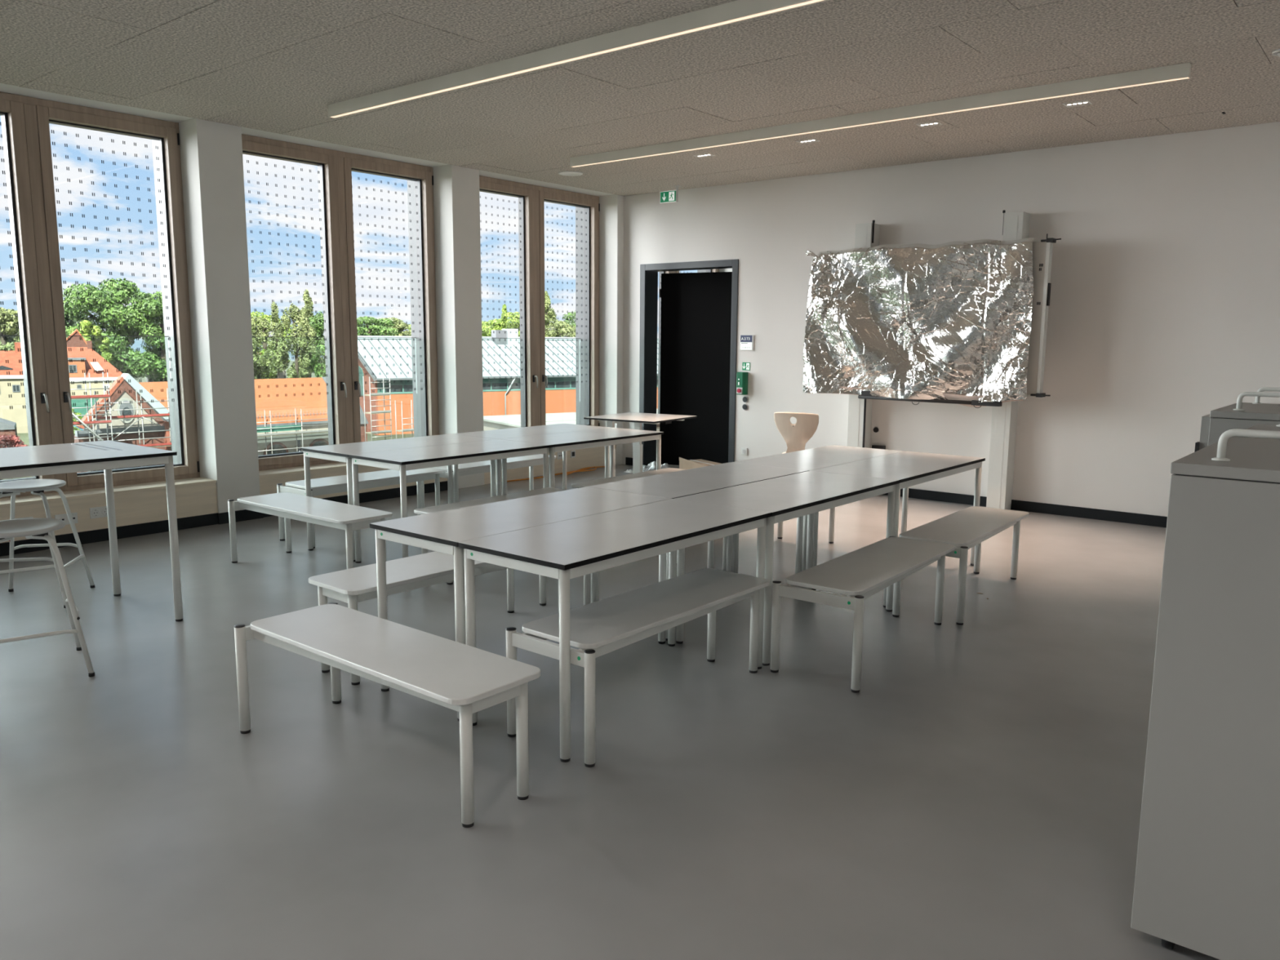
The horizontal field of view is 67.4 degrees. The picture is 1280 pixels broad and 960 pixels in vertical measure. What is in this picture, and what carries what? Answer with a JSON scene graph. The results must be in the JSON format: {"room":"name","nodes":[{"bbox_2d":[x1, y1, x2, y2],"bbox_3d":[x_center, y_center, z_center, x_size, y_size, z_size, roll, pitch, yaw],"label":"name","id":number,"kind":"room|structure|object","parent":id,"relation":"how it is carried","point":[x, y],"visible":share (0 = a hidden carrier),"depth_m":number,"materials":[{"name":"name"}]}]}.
{"room":"classroom","nodes":[
{"label":"classroom","id":0,"kind":"room"},
{"bbox_2d":[0,83,732,513],"bbox_3d":[-3.523,-1.385,8.086,0.440,3.450,15.400,7,11,39],"label":"wall","id":1,"kind":"structure","parent":0,"point":[211,159],"depth_m":8.09,"materials":[{"name":"paint"}]},
{"bbox_2d":[0,91,217,542],"bbox_3d":[-4.432,-1.201,7.147,0.610,3.350,2.390,7,11,39],"label":"window","id":2,"kind":"structure","parent":1,"relation":"in","point":[140,493],"depth_m":7.25,"materials":[{"name":"brown wood"}]},
{"bbox_2d":[0,121,26,408],"bbox_3d":[-4.820,-1.502,6.705,0.001,2.045,0.785,7,11,39],"label":"print","id":3,"kind":"object","parent":2,"relation":"attached to","point":[0,122],"depth_m":7.00},
{"bbox_2d":[54,512,78,524],"bbox_3d":[-4.255,0.290,7.121,0.012,0.082,0.151,7,11,39],"label":"outlet","id":4,"kind":"object","parent":2,"relation":"attached to","point":[64,517],"visible":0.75,"depth_m":7.12,"materials":[{"name":"plastic"}]},
{"bbox_2d":[89,506,107,518],"bbox_3d":[-4.102,0.244,7.302,0.012,0.082,0.151,7,11,39],"label":"outlet","id":5,"kind":"object","parent":2,"relation":"attached to","point":[96,512],"visible":0.76,"depth_m":7.29,"materials":[{"name":"plastic"}]},
{"bbox_2d":[51,129,174,406],"bbox_3d":[-4.118,-1.623,7.551,0.001,2.045,0.775,7,11,39],"label":"print","id":6,"kind":"object","parent":2,"relation":"attached to","point":[51,130],"depth_m":7.53},
{"bbox_2d":[0,480,447,556],"bbox_3d":[-3.396,0.301,8.167,0.037,0.093,4.737,7,11,39],"label":"baseboard","id":7,"kind":"structure","parent":1,"relation":"attached to","point":[142,529],"depth_m":7.77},
{"bbox_2d":[241,133,447,498],"bbox_3d":[-2.810,-1.480,9.102,0.610,3.350,2.400,7,11,39],"label":"window","id":8,"kind":"structure","parent":1,"relation":"in","point":[335,168],"depth_m":9.11,"materials":[{"name":"brown wood"}]},
{"bbox_2d":[246,160,328,397],"bbox_3d":[-3.200,-1.780,8.657,0.001,2.045,0.789,7,11,39],"label":"print","id":9,"kind":"object","parent":8,"relation":"attached to","point":[246,160],"depth_m":8.67},
{"bbox_2d":[351,177,422,392],"bbox_3d":[-2.495,-1.902,9.506,0.001,2.045,0.779,7,11,39],"label":"print","id":10,"kind":"object","parent":8,"relation":"attached to","point":[357,177],"depth_m":9.52},
{"bbox_2d":[479,175,615,484],"bbox_3d":[-1.204,-1.756,11.038,0.610,3.350,2.372,7,11,39],"label":"window","id":11,"kind":"structure","parent":1,"relation":"in","point":[531,198],"depth_m":11.12,"materials":[{"name":"brown wood"}]},
{"bbox_2d":[480,195,522,386],"bbox_3d":[-1.589,-2.057,10.599,0.001,2.045,0.778,7,11,39],"label":"print","id":12,"kind":"object","parent":11,"relation":"attached to","point":[480,196],"depth_m":10.66},
{"bbox_2d":[546,206,586,384],"bbox_3d":[-0.893,-2.177,11.438,0.001,2.045,0.768,7,11,39],"label":"print","id":13,"kind":"object","parent":11,"relation":"attached to","point":[547,206],"depth_m":11.41},
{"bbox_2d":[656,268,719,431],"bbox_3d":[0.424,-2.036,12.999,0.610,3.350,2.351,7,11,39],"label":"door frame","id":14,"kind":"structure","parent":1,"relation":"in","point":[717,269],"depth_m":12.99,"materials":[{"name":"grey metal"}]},
{"bbox_2d":[0,464,1219,959],"bbox_3d":[0.186,0.940,5.209,10.240,0.250,15.600,7,11,39],"label":"floor","id":15,"kind":"structure","parent":0,"point":[978,795],"depth_m":3.50,"materials":[{"name":"grey"}]},
{"bbox_2d":[0,517,94,676],"bbox_3d":[-2.857,0.553,4.447,0.482,0.697,0.485,-6,10,-36],"label":"stool","id":16,"kind":"object","parent":15,"relation":"on","point":[41,528],"visible":1,"depth_m":4.41,"materials":[{"name":"white metal"}]},
{"bbox_2d":[0,479,94,608],"bbox_3d":[-3.589,0.365,5.671,0.485,0.697,0.482,-1,9,-13],"label":"stool","id":17,"kind":"object","parent":15,"relation":"on","point":[37,486],"visible":0.94,"depth_m":5.73,"materials":[{"name":"white metal"}]},
{"bbox_2d":[0,440,183,621],"bbox_3d":[-3.421,0.369,4.813,0.857,0.944,1.847,7,11,39],"label":"table","id":18,"kind":"object","parent":15,"relation":"on","point":[64,458],"visible":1,"depth_m":5.17,"materials":[{"name":"grey laminate"}]},
{"bbox_2d":[227,492,392,568],"bbox_3d":[-2.191,0.390,6.408,1.316,0.451,0.457,7,11,38],"label":"bench","id":19,"kind":"object","parent":15,"relation":"on","point":[348,517],"visible":0.9,"depth_m":6.30,"materials":[{"name":"white laminate"}]},
{"bbox_2d":[276,467,444,548],"bbox_3d":[-2.192,0.193,7.733,0.457,0.451,1.316,7,11,39],"label":"bench","id":20,"kind":"object","parent":15,"relation":"on","point":[335,484],"visible":0.71,"depth_m":7.57,"materials":[{"name":"white laminate"}]},
{"bbox_2d":[234,601,540,827],"bbox_3d":[-0.949,0.823,3.558,1.316,0.451,0.457,7,11,39],"label":"bench","id":21,"kind":"object","parent":15,"relation":"on","point":[467,680],"visible":1,"depth_m":3.37,"materials":[{"name":"white laminate"}]},
{"bbox_2d":[300,434,495,561],"bbox_3d":[-1.801,0.096,7.358,0.595,0.760,1.377,7,11,39],"label":"table","id":22,"kind":"object","parent":15,"relation":"on","point":[336,452],"visible":0.56,"depth_m":7.05,"materials":[{"name":"grey laminate"}]},
{"bbox_2d":[308,551,559,684],"bbox_3d":[-0.994,0.627,4.876,0.457,0.451,1.316,7,11,40],"label":"bench","id":23,"kind":"object","parent":15,"relation":"on","point":[351,586],"visible":0.47,"depth_m":4.55,"materials":[{"name":"white laminate"}]},
{"bbox_2d":[347,439,551,563],"bbox_3d":[-1.339,0.155,6.983,0.595,0.760,1.377,7,11,39],"label":"table","id":24,"kind":"object","parent":15,"relation":"on","point":[402,460],"visible":0.76,"depth_m":6.67,"materials":[{"name":"grey laminate"}]},
{"bbox_2d":[421,453,555,507],"bbox_3d":[-1.342,0.048,8.752,0.457,0.451,1.316,7,11,39],"label":"bench","id":25,"kind":"object","parent":15,"relation":"on","point":[474,468],"visible":0.35,"depth_m":8.60,"materials":[{"name":"grey laminate"}]},
{"bbox_2d":[413,487,565,584],"bbox_3d":[-0.924,0.363,6.653,0.457,0.451,1.316,7,11,39],"label":"bench","id":26,"kind":"object","parent":15,"relation":"on","point":[548,490],"visible":0.3,"depth_m":6.56,"materials":[{"name":"white laminate"}]},
{"bbox_2d":[369,486,670,721],"bbox_3d":[-0.511,0.517,4.587,0.586,0.760,1.397,7,11,39],"label":"table","id":27,"kind":"object","parent":15,"relation":"on","point":[441,531],"visible":0.66,"depth_m":4.27,"materials":[{"name":"grey laminate"}]},
{"bbox_2d":[450,423,610,502],"bbox_3d":[-0.925,-0.055,8.414,0.595,0.760,1.377,7,11,39],"label":"table","id":28,"kind":"object","parent":15,"relation":"on","point":[558,428],"visible":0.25,"depth_m":8.35,"materials":[{"name":"grey laminate"}]},
{"bbox_2d":[506,466,604,481],"bbox_3d":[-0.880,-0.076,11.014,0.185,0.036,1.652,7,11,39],"label":"bench","id":29,"kind":"object","parent":15,"relation":"on","point":[583,469],"visible":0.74,"depth_m":11.15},
{"bbox_2d":[501,427,663,494],"bbox_3d":[-0.463,0.004,8.039,0.595,0.760,1.377,7,11,39],"label":"table","id":30,"kind":"object","parent":15,"relation":"on","point":[575,440],"visible":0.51,"depth_m":7.86,"materials":[{"name":"grey laminate"}]},
{"bbox_2d":[457,498,771,762],"bbox_3d":[-0.056,0.576,4.218,0.586,0.760,1.397,7,11,39],"label":"table","id":31,"kind":"object","parent":15,"relation":"on","point":[565,550],"visible":0.93,"depth_m":3.90,"materials":[{"name":"grey laminate"}]},
{"bbox_2d":[539,539,714,605],"bbox_3d":[-0.008,0.466,6.004,0.457,0.451,1.316,7,11,39],"label":"bench","id":32,"kind":"object","parent":15,"relation":"on","point":[710,544],"visible":0.04,"depth_m":5.66,"materials":[{"name":"metal"}]},
{"bbox_2d":[571,467,685,488],"bbox_3d":[0.015,0.202,7.785,0.457,0.451,1.316,7,11,39],"label":"bench","id":33,"kind":"object","parent":15,"relation":"on","point":[583,484],"visible":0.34,"depth_m":7.71,"materials":[{"name":"grey laminate"}]},
{"bbox_2d":[506,568,769,767],"bbox_3d":[0.059,0.744,4.142,0.457,0.451,1.316,7,11,39],"label":"bench","id":34,"kind":"object","parent":15,"relation":"on","point":[599,628],"visible":0.98,"depth_m":3.91,"materials":[{"name":"white laminate"}]},
{"bbox_2d":[583,412,697,477],"bbox_3d":[0.009,-0.279,9.966,0.840,0.760,0.860,6,10,32],"label":"desk","id":35,"kind":"object","parent":15,"relation":"on","point":[637,418],"visible":0.41,"depth_m":9.89,"materials":[{"name":"grey laminate"}]},
{"bbox_2d":[628,461,670,471],"bbox_3d":[0.176,-0.160,11.336,0.658,0.120,0.356,7,11,39],"label":"plastic film","id":36,"kind":"object","parent":15,"relation":"on","point":[651,466],"visible":0.39,"depth_m":11.26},
{"bbox_2d":[588,462,808,640],"bbox_3d":[0.373,0.364,5.662,0.586,0.760,1.397,7,11,39],"label":"table","id":37,"kind":"object","parent":15,"relation":"on","point":[677,484],"visible":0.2,"depth_m":5.57,"materials":[{"name":"grey laminate"}]},
{"bbox_2d":[679,457,720,469],"bbox_3d":[0.727,-0.133,10.906,0.303,0.205,0.600,-4,10,-28],"label":"cardboard box","id":38,"kind":"object","parent":15,"relation":"on","point":[684,464],"visible":0.38,"depth_m":10.93,"materials":[{"name":"cardboard"}]},
{"bbox_2d":[722,521,782,570],"bbox_3d":[0.821,0.318,7.041,0.457,0.451,1.316,7,11,39],"label":"bench","id":39,"kind":"object","parent":15,"relation":"on","point":[780,532],"visible":0.02,"depth_m":6.43,"materials":[{"name":"metal"}]},
{"bbox_2d":[674,471,899,666],"bbox_3d":[0.836,0.423,5.286,0.586,0.760,1.397,7,11,39],"label":"table","id":40,"kind":"object","parent":15,"relation":"on","point":[788,497],"visible":0.64,"depth_m":5.04,"materials":[{"name":"grey laminate"}]},
{"bbox_2d":[773,412,818,453],"bbox_3d":[1.579,-0.237,9.367,0.447,0.876,0.512,5,10,27],"label":"shell chair","id":41,"kind":"object","parent":15,"relation":"on","point":[796,436],"visible":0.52,"depth_m":9.13,"materials":[{"name":"brown wood"}]},
{"bbox_2d":[732,444,903,573],"bbox_3d":[1.267,0.212,6.729,0.586,0.760,1.397,7,11,39],"label":"table","id":42,"kind":"object","parent":15,"relation":"on","point":[809,460],"visible":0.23,"depth_m":6.55,"materials":[{"name":"grey laminate"}]},
{"bbox_2d":[769,537,955,693],"bbox_3d":[1.195,0.637,4.915,0.457,0.451,1.316,7,11,37],"label":"bench","id":43,"kind":"object","parent":15,"relation":"on","point":[860,574],"visible":1,"depth_m":4.61,"materials":[{"name":"white laminate"}]},
{"bbox_2d":[810,451,985,590],"bbox_3d":[1.722,0.270,6.359,0.586,0.760,1.397,7,11,39],"label":"table","id":44,"kind":"object","parent":15,"relation":"on","point":[910,468],"visible":0.52,"depth_m":6.21,"materials":[{"name":"grey laminate"}]},
{"bbox_2d":[819,209,1061,510],"bbox_3d":[2.766,-1.111,9.037,2.281,2.720,0.539,7,11,39],"label":"whiteboard","id":45,"kind":"object","parent":15,"relation":"on","point":[1015,226],"visible":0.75,"depth_m":8.78,"materials":[{"name":"metal"}]},
{"bbox_2d":[803,237,1035,407],"bbox_3d":[2.498,-1.444,8.889,2.212,1.475,0.186,7,11,39],"label":"sheet","id":46,"kind":"object","parent":45,"relation":"on","point":[951,320],"visible":1,"depth_m":8.79,"materials":[{"name":"metal"}]},
{"bbox_2d":[885,506,1029,625],"bbox_3d":[2.013,0.490,5.945,0.457,0.451,1.316,7,11,37],"label":"bench","id":47,"kind":"object","parent":15,"relation":"on","point":[965,529],"visible":0.81,"depth_m":5.77,"materials":[{"name":"white laminate"}]},
{"bbox_2d":[1130,423,1279,959],"bbox_3d":[2.074,0.516,2.680,0.880,1.360,1.440,7,11,39],"label":"cabinet","id":48,"kind":"object","parent":15,"relation":"on","point":[1207,877],"visible":1,"depth_m":2.32,"materials":[{"name":"laminate"}]},
{"bbox_2d":[1194,386,1279,452],"bbox_3d":[2.964,0.302,4.166,0.925,1.360,0.750,7,11,39],"label":"cabinet","id":49,"kind":"object","parent":15,"relation":"on","point":[1242,415],"visible":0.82,"depth_m":4.05,"materials":[{"name":"laminate"}]},
{"bbox_2d":[0,0,1279,195],"bbox_3d":[0.205,-2.540,4.685,10.240,0.311,15.618,7,11,39],"label":"ceiling","id":50,"kind":"structure","parent":0,"point":[275,66],"depth_m":6.10,"materials":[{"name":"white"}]},
{"bbox_2d":[558,171,582,176],"bbox_3d":[-0.717,-3.165,9.916,0.255,0.008,0.255,7,11,39],"label":"ceiling speaker","id":51,"kind":"object","parent":50,"relation":"attached to","point":[562,173],"visible":1,"depth_m":9.90},
{"bbox_2d":[328,0,828,118],"bbox_3d":[-0.282,-2.478,5.469,5.164,0.112,0.060,7,11,39],"label":"ceiling light","id":52,"kind":"object","parent":50,"relation":"attached to","point":[738,11],"visible":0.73,"depth_m":5.49,"materials":[{"name":"metal"}]},
{"bbox_2d":[660,185,680,203],"bbox_3d":[0.334,-3.202,10.770,0.268,0.172,0.060,7,11,39],"label":"exit sign","id":53,"kind":"object","parent":50,"relation":"hanging from","point":[671,196],"visible":1,"depth_m":10.76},
{"bbox_2d":[569,62,1191,167],"bbox_3d":[1.354,-2.763,7.463,5.165,0.112,0.060,7,11,39],"label":"ceiling light","id":54,"kind":"object","parent":50,"relation":"attached to","point":[1180,71],"visible":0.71,"depth_m":6.93,"materials":[{"name":"metal"}]},
{"bbox_2d":[915,121,942,127],"bbox_3d":[2.271,-2.803,7.540,0.170,0.022,0.130,7,11,39],"label":"recessed light","id":55,"kind":"object","parent":50,"relation":"in","point":[931,122],"visible":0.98,"depth_m":7.54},
{"bbox_2d":[1062,100,1092,106],"bbox_3d":[3.121,-2.694,6.850,0.170,0.022,0.130,7,11,39],"label":"recessed light","id":56,"kind":"object","parent":50,"relation":"in","point":[1082,100],"visible":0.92,"depth_m":6.85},
{"bbox_2d":[1271,48,1279,57],"bbox_3d":[3.735,-2.473,5.568,0.122,0.035,0.122,7,11,39],"label":"smoke detector","id":57,"kind":"object","parent":50,"relation":"attached to","point":[1276,52],"visible":1,"depth_m":5.57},
{"bbox_2d":[622,121,1279,516],"bbox_3d":[3.580,-1.443,8.824,9.600,3.450,0.240,7,11,39],"label":"wall","id":58,"kind":"structure","parent":0,"point":[1164,308],"depth_m":8.48,"materials":[{"name":"paint"}]},
{"bbox_2d":[625,457,632,465],"bbox_3d":[-0.094,-0.227,11.880,0.210,0.093,0.014,7,11,39],"label":"baseboard","id":59,"kind":"structure","parent":58,"relation":"attached to","point":[628,460],"depth_m":11.91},
{"bbox_2d":[639,258,738,466],"bbox_3d":[0.732,-1.337,11.440,1.400,2.430,0.627,7,11,39],"label":"door","id":60,"kind":"structure","parent":58,"relation":"in","point":[700,310],"depth_m":11.56,"materials":[{"name":"black wood"}]},
{"bbox_2d":[736,372,748,395],"bbox_3d":[1.130,-1.076,10.691,0.115,0.250,0.095,7,11,39],"label":"terminal","id":61,"kind":"object","parent":58,"relation":"attached to","point":[741,377],"visible":1,"depth_m":10.66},
{"bbox_2d":[741,447,747,455],"bbox_3d":[1.173,-0.321,10.815,0.077,0.082,0.014,7,11,39],"label":"wall socket","id":62,"kind":"object","parent":58,"relation":"attached to","point":[744,451],"visible":1,"depth_m":10.81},
{"bbox_2d":[742,362,750,370],"bbox_3d":[1.181,-1.264,10.680,0.100,0.088,0.005,7,11,39],"label":"label","id":63,"kind":"object","parent":58,"relation":"attached to","point":[745,366],"visible":1,"depth_m":10.68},
{"bbox_2d":[740,334,754,350],"bbox_3d":[1.186,-1.522,10.633,0.170,0.164,0.015,7,11,39],"label":"room sign","id":64,"kind":"object","parent":58,"relation":"attached to","point":[747,341],"visible":1,"depth_m":10.63,"materials":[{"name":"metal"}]},
{"bbox_2d":[871,444,885,449],"bbox_3d":[2.423,-0.303,9.755,0.130,0.095,0.053,7,11,39],"label":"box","id":65,"kind":"object","parent":58,"relation":"attached to","point":[876,446],"visible":0.4,"depth_m":9.73,"materials":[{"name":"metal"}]},
{"bbox_2d":[882,488,1167,527],"bbox_3d":[4.133,0.314,8.450,7.930,0.093,0.014,7,11,39],"label":"baseboard","id":66,"kind":"structure","parent":58,"relation":"attached to","point":[1028,506],"depth_m":8.72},
{"label":"outside","id":67,"kind":"structure","parent":0,"visible":0},
{"bbox_2d":[2,360,413,479],"bbox_3d":[-73.323,-24.999,253.373,419.400,1.000,540.000,7,11,39],"label":"ground","id":68,"kind":"structure","parent":67,"point":[24,437],"depth_m":120.59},
{"bbox_2d":[0,417,17,447],"bbox_3d":[-61.294,-4.607,87.941,6.900,7.500,4.000,-5,10,-31],"label":"house","id":69,"kind":"structure","parent":68,"relation":"on","point":[6,427],"depth_m":87.91,"materials":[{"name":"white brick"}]},
{"bbox_2d":[0,306,20,351],"bbox_3d":[-98.794,-18.586,149.258,9.287,16.575,10.143,7,11,39],"label":"tree","id":70,"kind":"object","parent":68,"relation":"on","point":[9,320],"visible":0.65,"depth_m":147.76,"materials":[{"name":"green plant"}]},
{"bbox_2d":[0,342,27,433],"bbox_3d":[-82.623,-11.867,122.626,8.800,11.350,8.650,-5,10,-31],"label":"house","id":71,"kind":"structure","parent":68,"relation":"on","point":[18,415],"depth_m":120.77,"materials":[{"name":"paint"}]},
{"bbox_2d":[0,434,28,479],"bbox_3d":[-45.205,-0.442,67.593,4.020,5.479,4.064,7,11,39],"label":"bush","id":72,"kind":"object","parent":68,"relation":"on","point":[11,441],"visible":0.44,"depth_m":67.98,"materials":[{"name":"red plant"}]},
{"bbox_2d":[66,328,87,346],"bbox_3d":[-80.841,-14.979,137.523,4.500,13.150,5.400,-5,10,-31],"label":"gable","id":73,"kind":"object","parent":68,"relation":"on","point":[75,341],"visible":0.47,"depth_m":134.83,"materials":[{"name":"brick"}]},
{"bbox_2d":[71,408,82,422],"bbox_3d":[-55.346,-4.409,92.385,2.966,5.887,3.426,7,11,39],"label":"bush","id":74,"kind":"object","parent":68,"relation":"on","point":[74,420],"visible":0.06,"depth_m":92.44,"materials":[{"name":"green plant"}]},
{"bbox_2d":[63,302,97,348],"bbox_3d":[-96.429,-21.325,163.897,11.594,17.722,11.760,7,11,39],"label":"tree","id":75,"kind":"object","parent":68,"relation":"on","point":[68,322],"visible":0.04,"depth_m":161.96,"materials":[{"name":"green plant"}]},
{"bbox_2d":[71,398,99,422],"bbox_3d":[-57.568,-5.440,97.633,7.200,6.350,3.100,-5,10,-31],"label":"shed","id":76,"kind":"object","parent":68,"relation":"on","point":[79,402],"visible":0.02,"depth_m":96.52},
{"bbox_2d":[69,319,112,363],"bbox_3d":[-83.533,-16.937,145.620,5.481,14.603,5.738,7,11,39],"label":"tree","id":77,"kind":"object","parent":68,"relation":"on","point":[86,330],"visible":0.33,"depth_m":144.93,"materials":[{"name":"green plant"}]},
{"bbox_2d":[69,372,115,471],"bbox_3d":[-36.446,-2.077,63.645,1.246,10.000,3.270,8,12,43],"label":"stair tower","id":78,"kind":"structure","parent":68,"relation":"on","point":[104,396],"depth_m":63.30,"materials":[{"name":"metal"}]},
{"bbox_2d":[66,340,122,395],"bbox_3d":[-74.453,-12.688,127.703,10.700,11.600,9.600,-5,10,-31],"label":"house","id":79,"kind":"structure","parent":68,"relation":"on","point":[76,354],"depth_m":125.19,"materials":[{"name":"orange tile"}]},
{"bbox_2d":[62,278,162,382],"bbox_3d":[-85.695,-22.102,156.578,17.069,21.565,20.426,7,11,39],"label":"tree","id":80,"kind":"object","parent":68,"relation":"on","point":[71,299],"visible":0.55,"depth_m":152.04,"materials":[{"name":"green plant"}]},
{"bbox_2d":[74,373,172,472],"bbox_3d":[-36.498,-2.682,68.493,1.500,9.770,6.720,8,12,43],"label":"house","id":81,"kind":"structure","parent":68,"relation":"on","point":[117,425],"depth_m":67.93,"materials":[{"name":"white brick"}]},
{"bbox_2d":[92,387,172,466],"bbox_3d":[-35.095,-2.064,68.044,0.941,8.700,6.163,8,12,43],"label":"scaffold","id":82,"kind":"object","parent":68,"relation":"on","point":[151,415],"visible":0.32,"depth_m":67.37,"materials":[{"name":"metal"}]},
{"bbox_2d":[117,290,167,382],"bbox_3d":[-77.403,-20.621,154.578,10.249,19.344,11.894,7,11,39],"label":"tree","id":83,"kind":"object","parent":68,"relation":"on","point":[140,311],"visible":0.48,"depth_m":151.11,"materials":[{"name":"green plant"}]},
{"bbox_2d":[138,377,328,455],"bbox_3d":[-34.435,-3.810,79.176,8.700,8.890,18.841,8,12,43],"label":"building","id":84,"kind":"structure","parent":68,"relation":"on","point":[314,406],"depth_m":80.28,"materials":[{"name":"ceramic"}]},
{"bbox_2d":[250,315,275,379],"bbox_3d":[-42.830,-10.787,105.974,5.239,14.686,4.341,7,11,39],"label":"tree","id":85,"kind":"object","parent":68,"relation":"on","point":[260,326],"visible":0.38,"depth_m":105.44,"materials":[{"name":"green plant"}]},
{"bbox_2d":[257,351,285,378],"bbox_3d":[-58.860,-14.857,148.491,7.600,10.000,5.800,-5,10,-31],"label":"house","id":86,"kind":"structure","parent":68,"relation":"on","point":[282,375],"depth_m":147.65,"materials":[{"name":"red tile"}]},
{"bbox_2d":[250,311,295,378],"bbox_3d":[-53.590,-16.047,136.799,8.666,15.869,9.869,7,11,39],"label":"tree","id":87,"kind":"object","parent":68,"relation":"on","point":[288,331],"visible":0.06,"depth_m":135.99,"materials":[{"name":"green plant"}]},
{"bbox_2d":[269,302,285,378],"bbox_3d":[-44.162,-13.386,117.056,2.250,16.548,2.261,7,11,39],"label":"tree","id":88,"kind":"object","parent":68,"relation":"on","point":[274,315],"visible":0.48,"depth_m":116.32,"materials":[{"name":"green plant"}]},
{"bbox_2d":[256,408,328,454],"bbox_3d":[-28.515,-2.475,78.269,1.121,6.600,9.163,8,12,43],"label":"scaffold","id":89,"kind":"object","parent":68,"relation":"on","point":[296,432],"visible":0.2,"depth_m":77.54,"materials":[{"name":"metal"}]},
{"bbox_2d":[256,424,301,432],"bbox_3d":[-29.337,-4.120,77.294,0.052,0.430,4.300,8,12,43],"label":"net","id":90,"kind":"object","parent":89,"relation":"on","point":[291,428],"visible":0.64,"depth_m":77.51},
{"bbox_2d":[274,302,316,378],"bbox_3d":[-37.305,-11.231,104.855,5.075,15.974,4.967,7,11,39],"label":"tree","id":91,"kind":"object","parent":68,"relation":"on","point":[295,314],"visible":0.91,"depth_m":103.30,"materials":[{"name":"green plant"}]},
{"bbox_2d":[297,288,324,377],"bbox_3d":[-43.363,-15.831,126.882,4.141,18.507,3.732,7,11,39],"label":"tree","id":92,"kind":"object","parent":68,"relation":"on","point":[307,298],"visible":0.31,"depth_m":125.55,"materials":[{"name":"green plant"}]},
{"bbox_2d":[303,311,325,377],"bbox_3d":[-38.639,-12.937,118.090,5.911,15.436,4.742,7,11,39],"label":"tree","id":93,"kind":"object","parent":68,"relation":"on","point":[319,325],"visible":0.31,"depth_m":116.46,"materials":[{"name":"green plant"}]},
{"bbox_2d":[360,405,368,442],"bbox_3d":[-26.555,-3.980,86.108,4.400,7.300,2.500,8,12,43],"label":"apse","id":94,"kind":"structure","parent":68,"relation":"on","point":[362,413],"depth_m":85.14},
{"bbox_2d":[363,375,391,441],"bbox_3d":[-22.355,-4.281,82.049,1.121,9.150,1.962,8,12,43],"label":"scaffold","id":95,"kind":"object","parent":68,"relation":"on","point":[384,393],"visible":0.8,"depth_m":81.46,"materials":[{"name":"metal"}]},
{"bbox_2d":[356,315,399,336],"bbox_3d":[-43.699,-18.507,154.570,10.756,15.650,9.270,7,11,39],"label":"tree","id":96,"kind":"object","parent":68,"relation":"on","point":[361,326],"visible":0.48,"depth_m":153.19,"materials":[{"name":"green plant"}]},
{"bbox_2d":[368,316,411,336],"bbox_3d":[-41.719,-19.940,164.041,10.759,15.729,11.643,7,11,39],"label":"tree","id":97,"kind":"object","parent":68,"relation":"on","point":[402,326],"visible":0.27,"depth_m":161.72,"materials":[{"name":"green plant"}]},
{"bbox_2d":[395,400,413,439],"bbox_3d":[-20.084,-3.359,83.098,1.141,7.050,1.662,8,12,43],"label":"scaffold","id":98,"kind":"object","parent":68,"relation":"on","point":[402,430],"visible":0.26,"depth_m":82.46,"materials":[{"name":"metal"}]},
{"bbox_2d":[481,320,491,336],"bbox_3d":[-33.234,-26.862,210.400,15.612,15.905,15.282,7,11,39],"label":"tree","id":99,"kind":"object","parent":68,"relation":"on","point":[485,327],"visible":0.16,"depth_m":206.55,"materials":[{"name":"green plant"}]},
{"bbox_2d":[487,311,519,337],"bbox_3d":[-22.731,-22.704,178.503,11.771,17.215,10.746,7,11,39],"label":"tree","id":100,"kind":"object","parent":68,"relation":"on","point":[509,316],"visible":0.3,"depth_m":175.89,"materials":[{"name":"green plant"}]},
{"bbox_2d":[500,303,507,327],"bbox_3d":[-27.610,-26.259,195.782,1.483,19.094,1.568,7,11,39],"label":"tree","id":101,"kind":"object","parent":68,"relation":"on","point":[504,307],"visible":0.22,"depth_m":194.32,"materials":[{"name":"green plant"}]},
{"bbox_2d":[357,328,658,435],"bbox_3d":[-14.824,-15.619,145.575,58.921,14.300,23.400,-5,10,-33],"label":"building","id":102,"kind":"structure","parent":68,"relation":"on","point":[560,397],"depth_m":130.55,"materials":[{"name":"orange brick"}]},
{"bbox_2d":[491,329,506,344],"bbox_3d":[-20.549,-20.482,139.923,1.700,2.700,1.600,-5,10,-33],"label":"roof vent","id":103,"kind":"object","parent":102,"relation":"attached to","point":[496,335],"depth_m":139.23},
{"bbox_2d":[544,290,559,337],"bbox_3d":[-17.717,-25.961,186.554,6.806,21.361,6.928,7,11,39],"label":"tree","id":104,"kind":"object","parent":68,"relation":"on","point":[550,314],"visible":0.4,"depth_m":184.47,"materials":[{"name":"green plant"}]},
{"bbox_2d":[546,320,575,337],"bbox_3d":[-14.631,-22.266,181.414,8.025,15.609,7.236,7,11,39],"label":"tree","id":105,"kind":"object","parent":68,"relation":"on","point":[562,329],"visible":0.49,"depth_m":178.71,"materials":[{"name":"green plant"}]},
{"bbox_2d":[562,310,575,331],"bbox_3d":[-10.312,-24.528,188.245,9.197,18.136,9.894,7,11,39],"label":"tree","id":106,"kind":"object","parent":68,"relation":"on","point":[568,322],"visible":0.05,"depth_m":186.24,"materials":[{"name":"green plant"}]},
{"bbox_2d":[483,408,657,431],"bbox_3d":[1.521,-5.134,108.978,31.601,3.260,30.601,-5,10,-33],"label":"flat roof","id":107,"kind":"object","parent":68,"relation":"on","point":[506,421],"visible":0.07,"depth_m":109.19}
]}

